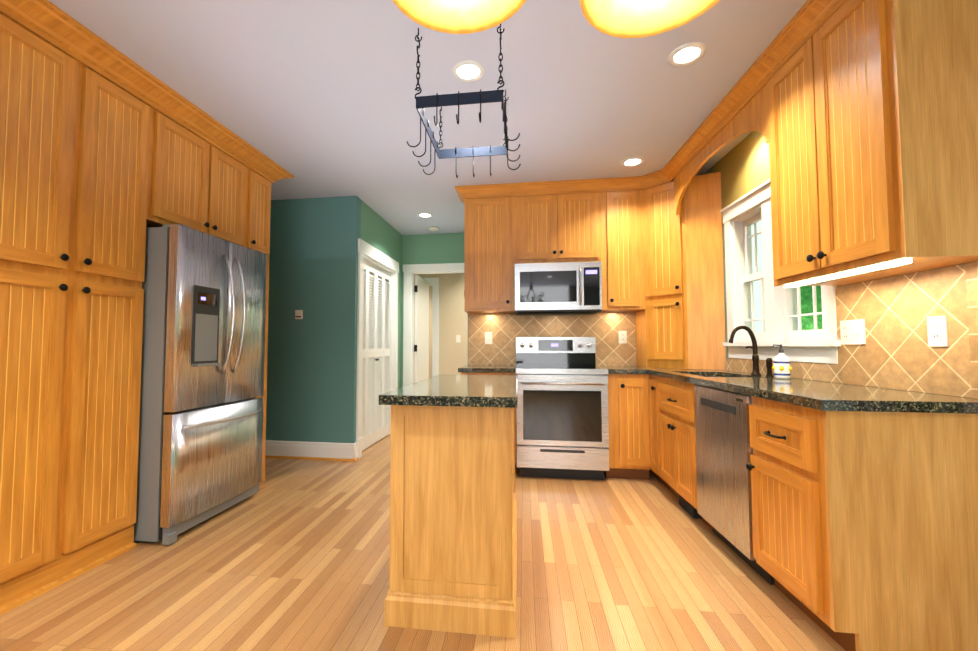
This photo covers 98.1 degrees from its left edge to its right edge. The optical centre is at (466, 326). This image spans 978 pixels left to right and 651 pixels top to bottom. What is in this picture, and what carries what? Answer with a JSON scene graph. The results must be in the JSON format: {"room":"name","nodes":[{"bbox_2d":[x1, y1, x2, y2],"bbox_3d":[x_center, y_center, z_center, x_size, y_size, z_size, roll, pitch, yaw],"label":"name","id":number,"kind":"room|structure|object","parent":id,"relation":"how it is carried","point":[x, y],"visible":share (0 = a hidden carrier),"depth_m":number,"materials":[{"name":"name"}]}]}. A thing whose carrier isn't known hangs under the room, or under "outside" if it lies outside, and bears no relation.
{"room":"kitchen","nodes":[
{"label":"kitchen","id":0,"kind":"room"},
{"bbox_2d":[148,84,203,232],"bbox_3d":[-2.126,-0.988,2.751,0.710,0.760,0.523,0,-3,8],"label":"upper cabinet","id":1,"kind":"object","parent":0,"relation":"attached to","point":[176,154],"depth_m":2.62,"materials":[{"name":"brown wood"}]},
{"bbox_2d":[204,120,251,247],"bbox_3d":[-2.070,-0.969,3.150,0.713,0.760,0.537,0,-3,8],"label":"upper cabinet","id":2,"kind":"object","parent":0,"relation":"attached to","point":[226,162],"depth_m":3.05,"materials":[{"name":"brown wood"}]},
{"bbox_2d":[266,196,360,442],"bbox_3d":[-1.641,0.003,4.292,1.130,2.600,0.118,0,-3,8],"label":"wall","id":3,"kind":"structure","parent":0,"point":[312,353],"depth_m":4.22,"materials":[{"name":"teal"}]},
{"bbox_2d":[295,310,302,318],"bbox_3d":[-1.672,-0.119,4.235,0.070,0.090,0.022,0,-3,8],"label":"thermostat","id":4,"kind":"object","parent":3,"relation":"attached to","point":[298,314],"visible":0.89,"depth_m":4.23,"materials":[{"name":"white plastic"}]},
{"bbox_2d":[265,440,358,460],"bbox_3d":[-1.622,1.217,4.187,1.142,0.165,0.084,0,-3,8],"label":"baseboard","id":5,"kind":"structure","parent":3,"relation":"attached to","point":[313,450],"depth_m":4.15,"materials":[{"name":"white wood"}]},
{"bbox_2d":[363,269,372,357],"bbox_3d":[-1.988,0.135,7.162,0.202,2.600,2.437,0,-3,8],"label":"wall","id":6,"kind":"structure","parent":0,"point":[363,269],"depth_m":7.97,"materials":[{"name":"beige"}]},
{"bbox_2d":[360,200,401,387],"bbox_3d":[-1.330,0.038,5.041,0.759,2.600,1.569,0,-3,8],"label":"wall","id":7,"kind":"structure","parent":0,"point":[380,233],"depth_m":5.09,"materials":[{"name":"green"}]},
{"bbox_2d":[362,259,390,450],"bbox_3d":[-1.036,0.307,4.826,0.062,2.018,1.040,0,-3,8],"label":"closet doors","id":8,"kind":"structure","parent":7,"relation":"in","point":[376,379],"depth_m":4.82,"materials":[{"name":"white"}]},
{"bbox_2d":[356,238,398,457],"bbox_3d":[-1.033,0.238,4.825,0.160,2.180,1.272,0,-3,8],"label":"trim","id":9,"kind":"structure","parent":7,"relation":"attached to","point":[372,254],"depth_m":4.56,"materials":[{"name":"white"}]},
{"bbox_2d":[377,274,437,377],"bbox_3d":[-0.975,0.182,8.194,1.509,2.600,0.116,0,-3,8],"label":"wall","id":10,"kind":"structure","parent":0,"point":[423,276],"depth_m":8.13,"materials":[{"name":"beige"}]},
{"bbox_2d":[0,435,845,650],"bbox_3d":[-0.449,1.193,0.966,5.130,0.080,9.140,0,-3,8],"label":"floor","id":11,"kind":"structure","parent":0,"point":[292,555],"depth_m":1.97,"materials":[{"name":"beige wood"}]},
{"bbox_2d":[0,0,151,614],"bbox_3d":[-2.235,-0.098,2.066,0.718,2.600,0.789,0,-3,8],"label":"tall cabinet","id":12,"kind":"object","parent":11,"relation":"on","point":[109,154],"depth_m":2.01,"materials":[{"name":"brown wood"}]},
{"bbox_2d":[134,224,266,544],"bbox_3d":[-1.956,0.331,2.838,0.951,1.812,0.831,0,-3,8],"label":"fridge","id":13,"kind":"object","parent":11,"relation":"on","point":[200,446],"visible":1,"depth_m":2.54,"materials":[{"name":"grey"}]},
{"bbox_2d":[248,152,275,481],"bbox_3d":[-2.006,-0.035,3.451,0.689,2.600,0.314,0,-3,8],"label":"tall cabinet","id":14,"kind":"object","parent":11,"relation":"on","point":[261,175],"depth_m":3.46,"materials":[{"name":"brown wood"}]},
{"bbox_2d":[379,374,517,637],"bbox_3d":[0.004,0.751,2.198,0.544,0.915,1.211,0,-3,8],"label":"kitchen island","id":15,"kind":"object","parent":11,"relation":"on","point":[453,534],"visible":1,"depth_m":1.68,"materials":[{"name":"brown wood"}]},
{"bbox_2d":[461,372,515,473],"bbox_3d":[0.222,0.849,3.910,0.480,0.876,0.562,0,-3,8],"label":"base cabinet","id":16,"kind":"object","parent":11,"relation":"on","point":[462,373],"depth_m":3.66,"materials":[{"name":"brown wood"}]},
{"bbox_2d":[458,365,515,372],"bbox_3d":[0.212,0.391,3.929,0.499,0.038,0.571,0,-3,8],"label":"countertop","id":17,"kind":"structure","parent":16,"relation":"on","point":[467,368],"depth_m":3.67,"materials":[{"name":"stone"}]},
{"bbox_2d":[516,337,608,479],"bbox_3d":[0.821,0.685,3.763,0.757,1.190,0.668,0,-3,8],"label":"range","id":18,"kind":"object","parent":11,"relation":"on","point":[562,421],"visible":1,"depth_m":3.50,"materials":[{"name":"grey metal"}]},
{"bbox_2d":[604,374,644,478],"bbox_3d":[1.365,0.841,3.725,0.357,0.876,0.602,0,-3,8],"label":"base cabinet","id":19,"kind":"object","parent":11,"relation":"on","point":[626,422],"depth_m":3.48,"materials":[{"name":"brown wood"}]},
{"bbox_2d":[598,366,649,373],"bbox_3d":[1.350,0.383,3.763,0.322,0.038,0.573,0,-3,8],"label":"countertop","id":20,"kind":"structure","parent":19,"relation":"on","point":[611,369],"depth_m":3.50,"materials":[{"name":"stone"}]},
{"bbox_2d":[641,374,696,481],"bbox_3d":[1.731,0.821,3.281,0.619,0.876,0.302,0,-3,8],"label":"base cabinet","id":21,"kind":"object","parent":11,"relation":"on","point":[653,388],"depth_m":3.32,"materials":[{"name":"brown wood"}]},
{"bbox_2d":[646,368,977,413],"bbox_3d":[1.701,0.427,2.721,0.657,0.219,2.535,0,-3,8],"label":"countertop","id":22,"kind":"structure","parent":21,"relation":"on","point":[823,395],"depth_m":1.75,"materials":[{"name":"stone"}]},
{"bbox_2d":[636,172,725,369],"bbox_3d":[1.826,-0.433,3.703,0.517,1.583,0.629,0,-3,8],"label":"upper cabinet","id":23,"kind":"object","parent":22,"relation":"on","point":[682,326],"depth_m":3.49,"materials":[{"name":"brown wood"}]},
{"bbox_2d":[728,326,760,374],"bbox_3d":[1.844,0.158,2.834,0.191,0.326,0.119,0,-3,8],"label":"faucet","id":24,"kind":"object","parent":22,"relation":"on","point":[755,359],"visible":1,"depth_m":2.79,"materials":[{"name":"brown metal"}]},
{"bbox_2d":[766,358,773,376],"bbox_3d":[1.891,0.253,2.644,0.040,0.118,0.038,0,-3,8],"label":"sprayer","id":25,"kind":"object","parent":22,"relation":"on","point":[769,366],"visible":0.96,"depth_m":2.63,"materials":[{"name":"brown metal"}]},
{"bbox_2d":[772,344,791,378],"bbox_3d":[1.849,0.205,2.488,0.096,0.200,0.090,0,-3,8],"label":"soap bottle","id":26,"kind":"object","parent":22,"relation":"on","point":[781,367],"visible":1,"depth_m":2.46,"materials":[{"name":"white ceramic"}]},
{"bbox_2d":[657,400,711,527],"bbox_3d":[1.649,0.899,2.872,0.463,0.681,0.626,0,-3,8],"label":"base cabinet","id":27,"kind":"object","parent":11,"relation":"on","point":[678,434],"depth_m":2.83,"materials":[{"name":"brown wood"}]},
{"bbox_2d":[694,385,774,584],"bbox_3d":[1.638,0.776,2.241,0.582,0.868,0.572,0,-3,8],"label":"dishwasher","id":28,"kind":"object","parent":11,"relation":"on","point":[724,450],"visible":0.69,"depth_m":2.21,"materials":[{"name":"grey metal"}]},
{"bbox_2d":[746,396,977,650],"bbox_3d":[1.594,0.749,1.711,0.597,0.876,0.484,0,-3,8],"label":"base cabinet","id":29,"kind":"object","parent":11,"relation":"on","point":[865,530],"depth_m":1.49,"materials":[{"name":"brown wood"}]},
{"bbox_2d":[48,0,806,234],"bbox_3d":[-0.279,-1.428,2.329,5.130,0.080,11.648,0,-3,8],"label":"ceiling","id":30,"kind":"structure","parent":0,"point":[316,98],"depth_m":2.42,"materials":[{"name":"grey"}]},
{"bbox_2d":[417,213,432,217],"bbox_3d":[-0.468,-1.269,4.834,0.176,0.008,0.176,0,-3,8],"label":"recessed light","id":31,"kind":"object","parent":30,"relation":"in","point":[425,215],"visible":0.98,"depth_m":4.83,"materials":[{"name":"white"}]},
{"bbox_2d":[429,227,438,230],"bbox_3d":[-0.407,-1.232,5.366,0.130,0.032,0.130,0,-3,8],"label":"smoke detector","id":32,"kind":"object","parent":30,"relation":"attached to","point":[433,228],"visible":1,"depth_m":5.33,"materials":[{"name":"white plastic"}]},
{"bbox_2d":[407,24,520,177],"bbox_3d":[0.003,-1.132,2.220,0.555,0.519,0.670,0,-3,8],"label":"pot rack","id":33,"kind":"object","parent":30,"relation":"hanging from","point":[437,100],"visible":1,"depth_m":1.99,"materials":[{"name":"grey metal"}]},
{"bbox_2d":[452,60,483,81],"bbox_3d":[0.011,-1.385,2.302,0.176,0.008,0.176,0,-3,8],"label":"recessed light","id":34,"kind":"object","parent":30,"relation":"in","point":[468,70],"visible":1,"depth_m":2.29,"materials":[{"name":"white"}]},
{"bbox_2d":[392,0,719,37],"bbox_3d":[0.135,-1.003,0.579,0.571,0.927,0.544,0,-3,8],"label":"chandelier","id":35,"kind":"object","parent":30,"relation":"hanging from","point":[630,18],"visible":1,"depth_m":0.77,"materials":[{"name":"yellow glass"}]},
{"bbox_2d":[621,157,643,166],"bbox_3d":[1.350,-1.333,3.439,0.176,0.008,0.176,0,-3,8],"label":"recessed light","id":36,"kind":"object","parent":30,"relation":"in","point":[632,161],"visible":1,"depth_m":3.43,"materials":[{"name":"white"}]},
{"bbox_2d":[668,42,706,66],"bbox_3d":[1.130,-1.391,2.170,0.176,0.008,0.176,0,-3,8],"label":"recessed light","id":37,"kind":"object","parent":30,"relation":"in","point":[686,54],"visible":1,"depth_m":2.16,"materials":[{"name":"white"}]},
{"bbox_2d":[401,233,463,386],"bbox_3d":[-0.278,0.065,5.630,1.168,2.600,0.115,0,-3,8],"label":"wall","id":38,"kind":"structure","parent":0,"point":[433,248],"depth_m":5.65,"materials":[{"name":"green paint"}]},
{"bbox_2d":[414,275,428,382],"bbox_3d":[-0.637,0.342,6.083,0.044,2.063,0.706,0,-3,8],"label":"door leaf","id":39,"kind":"structure","parent":38,"relation":"in","point":[421,345],"depth_m":6.01,"materials":[{"name":"white"}]},
{"bbox_2d":[403,263,467,386],"bbox_3d":[-0.347,0.268,5.627,0.995,2.196,0.155,0,-3,8],"label":"door frame","id":40,"kind":"structure","parent":38,"relation":"attached to","point":[408,269],"depth_m":5.64,"materials":[{"name":"white"}]},
{"bbox_2d":[438,273,466,374],"bbox_3d":[0.906,0.107,6.554,2.688,2.600,0.130,0,-3,8],"label":"wall","id":41,"kind":"structure","parent":0,"point":[452,325],"depth_m":6.68,"materials":[{"name":"beige"}]},
{"bbox_2d":[424,278,438,376],"bbox_3d":[-0.540,0.321,6.758,0.236,2.190,0.136,0,-3,8],"label":"trim","id":42,"kind":"structure","parent":41,"relation":"attached to","point":[434,283],"depth_m":6.70,"materials":[{"name":"white wood"}]},
{"bbox_2d":[456,335,460,342],"bbox_3d":[-0.124,0.191,6.646,0.070,0.120,0.012,0,-3,8],"label":"light switch","id":43,"kind":"object","parent":41,"relation":"attached to","point":[458,338],"visible":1,"depth_m":6.65,"materials":[{"name":"white plastic"}]},
{"bbox_2d":[493,313,593,315],"bbox_3d":[1.123,-0.003,4.159,2.228,2.600,0.125,0,-3,8],"label":"wall","id":44,"kind":"structure","parent":0,"point":[563,314],"depth_m":4.13,"materials":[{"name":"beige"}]},
{"bbox_2d":[463,184,514,313],"bbox_3d":[0.232,-0.721,4.104,0.467,1.169,0.318,0,-3,8],"label":"upper cabinet","id":45,"kind":"object","parent":44,"relation":"attached to","point":[489,277],"depth_m":3.95,"materials":[{"name":"brown wood"}]},
{"bbox_2d":[511,180,590,267],"bbox_3d":[0.842,-0.935,4.026,0.771,0.747,0.321,0,-3,8],"label":"upper cabinet","id":46,"kind":"object","parent":44,"relation":"attached to","point":[551,220],"depth_m":3.88,"materials":[{"name":"brown wood"}]},
{"bbox_2d":[515,261,601,314],"bbox_3d":[0.834,-0.344,3.930,0.762,0.436,0.437,0,-3,8],"label":"microwave","id":47,"kind":"object","parent":46,"relation":"attached to","point":[562,288],"visible":1,"depth_m":3.76,"materials":[{"name":"grey metal"}]},
{"bbox_2d":[591,173,650,311],"bbox_3d":[1.405,-0.729,3.909,0.514,1.169,0.369,0,-3,8],"label":"upper cabinet","id":48,"kind":"object","parent":44,"relation":"attached to","point":[616,203],"depth_m":3.79,"materials":[{"name":"brown wood"}]},
{"bbox_2d":[705,166,842,363],"bbox_3d":[1.801,-0.184,0.193,0.434,2.600,7.776,0,-3,8],"label":"wall","id":49,"kind":"structure","parent":0,"point":[711,170],"depth_m":3.34,"materials":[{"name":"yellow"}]},
{"bbox_2d":[468,261,977,398],"bbox_3d":[0.941,0.066,2.869,2.196,0.513,2.501,0,-3,8],"label":"backsplash","id":50,"kind":"structure","parent":49,"relation":"attached to","point":[896,351],"depth_m":1.94,"materials":[{"name":"tile"}]},
{"bbox_2d":[485,332,491,343],"bbox_3d":[0.222,0.115,4.214,0.073,0.120,0.008,0,-3,8],"label":"electrical outlet","id":51,"kind":"object","parent":50,"relation":"attached to","point":[488,337],"visible":1,"depth_m":4.21,"materials":[{"name":"white plastic"}]},
{"bbox_2d":[618,331,626,342],"bbox_3d":[1.488,0.102,4.031,0.073,0.120,0.008,0,-3,8],"label":"electrical outlet","id":52,"kind":"object","parent":50,"relation":"attached to","point":[622,336],"visible":1,"depth_m":4.03,"materials":[{"name":"white plastic"}]},
{"bbox_2d":[840,319,865,343],"bbox_3d":[1.904,0.028,2.091,0.015,0.120,0.144,0,-3,8],"label":"light switch","id":53,"kind":"object","parent":50,"relation":"attached to","point":[852,331],"visible":1,"depth_m":2.08,"materials":[{"name":"white plastic"}]},
{"bbox_2d":[927,315,947,345],"bbox_3d":[1.864,0.019,1.678,0.011,0.120,0.073,0,-3,8],"label":"electrical outlet","id":54,"kind":"object","parent":50,"relation":"attached to","point":[937,328],"visible":1,"depth_m":1.67,"materials":[{"name":"white plastic"}]},
{"bbox_2d":[714,131,840,285],"bbox_3d":[1.988,-0.772,2.837,0.053,1.183,1.293,0,-3,8],"label":"paint","id":55,"kind":"object","parent":49,"relation":"attached to","point":[743,166],"visible":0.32,"depth_m":3.06,"materials":[{"name":"yellow"}]},
{"bbox_2d":[720,179,840,363],"bbox_3d":[2.034,-0.363,2.743,0.233,1.160,1.127,0,-3,8],"label":"window","id":56,"kind":"structure","parent":49,"relation":"in","point":[781,316],"depth_m":2.79,"materials":[{"name":"white"}]},
{"bbox_2d":[759,0,977,287],"bbox_3d":[1.717,-0.817,1.840,0.375,1.184,0.741,0,-3,8],"label":"upper cabinet","id":57,"kind":"object","parent":49,"relation":"attached to","point":[861,116],"depth_m":1.60,"materials":[{"name":"brown wood"}]},
{"label":"outside","id":58,"kind":"structure","parent":0,"visible":0},
{"bbox_2d":[800,286,822,329],"bbox_3d":[9.296,-1.423,-0.634,3.795,13.000,24.148,0,-3,8],"label":"foliage","id":59,"kind":"object","parent":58,"point":[806,295],"depth_m":11.18,"materials":[{"name":"green plant"}]}
]}

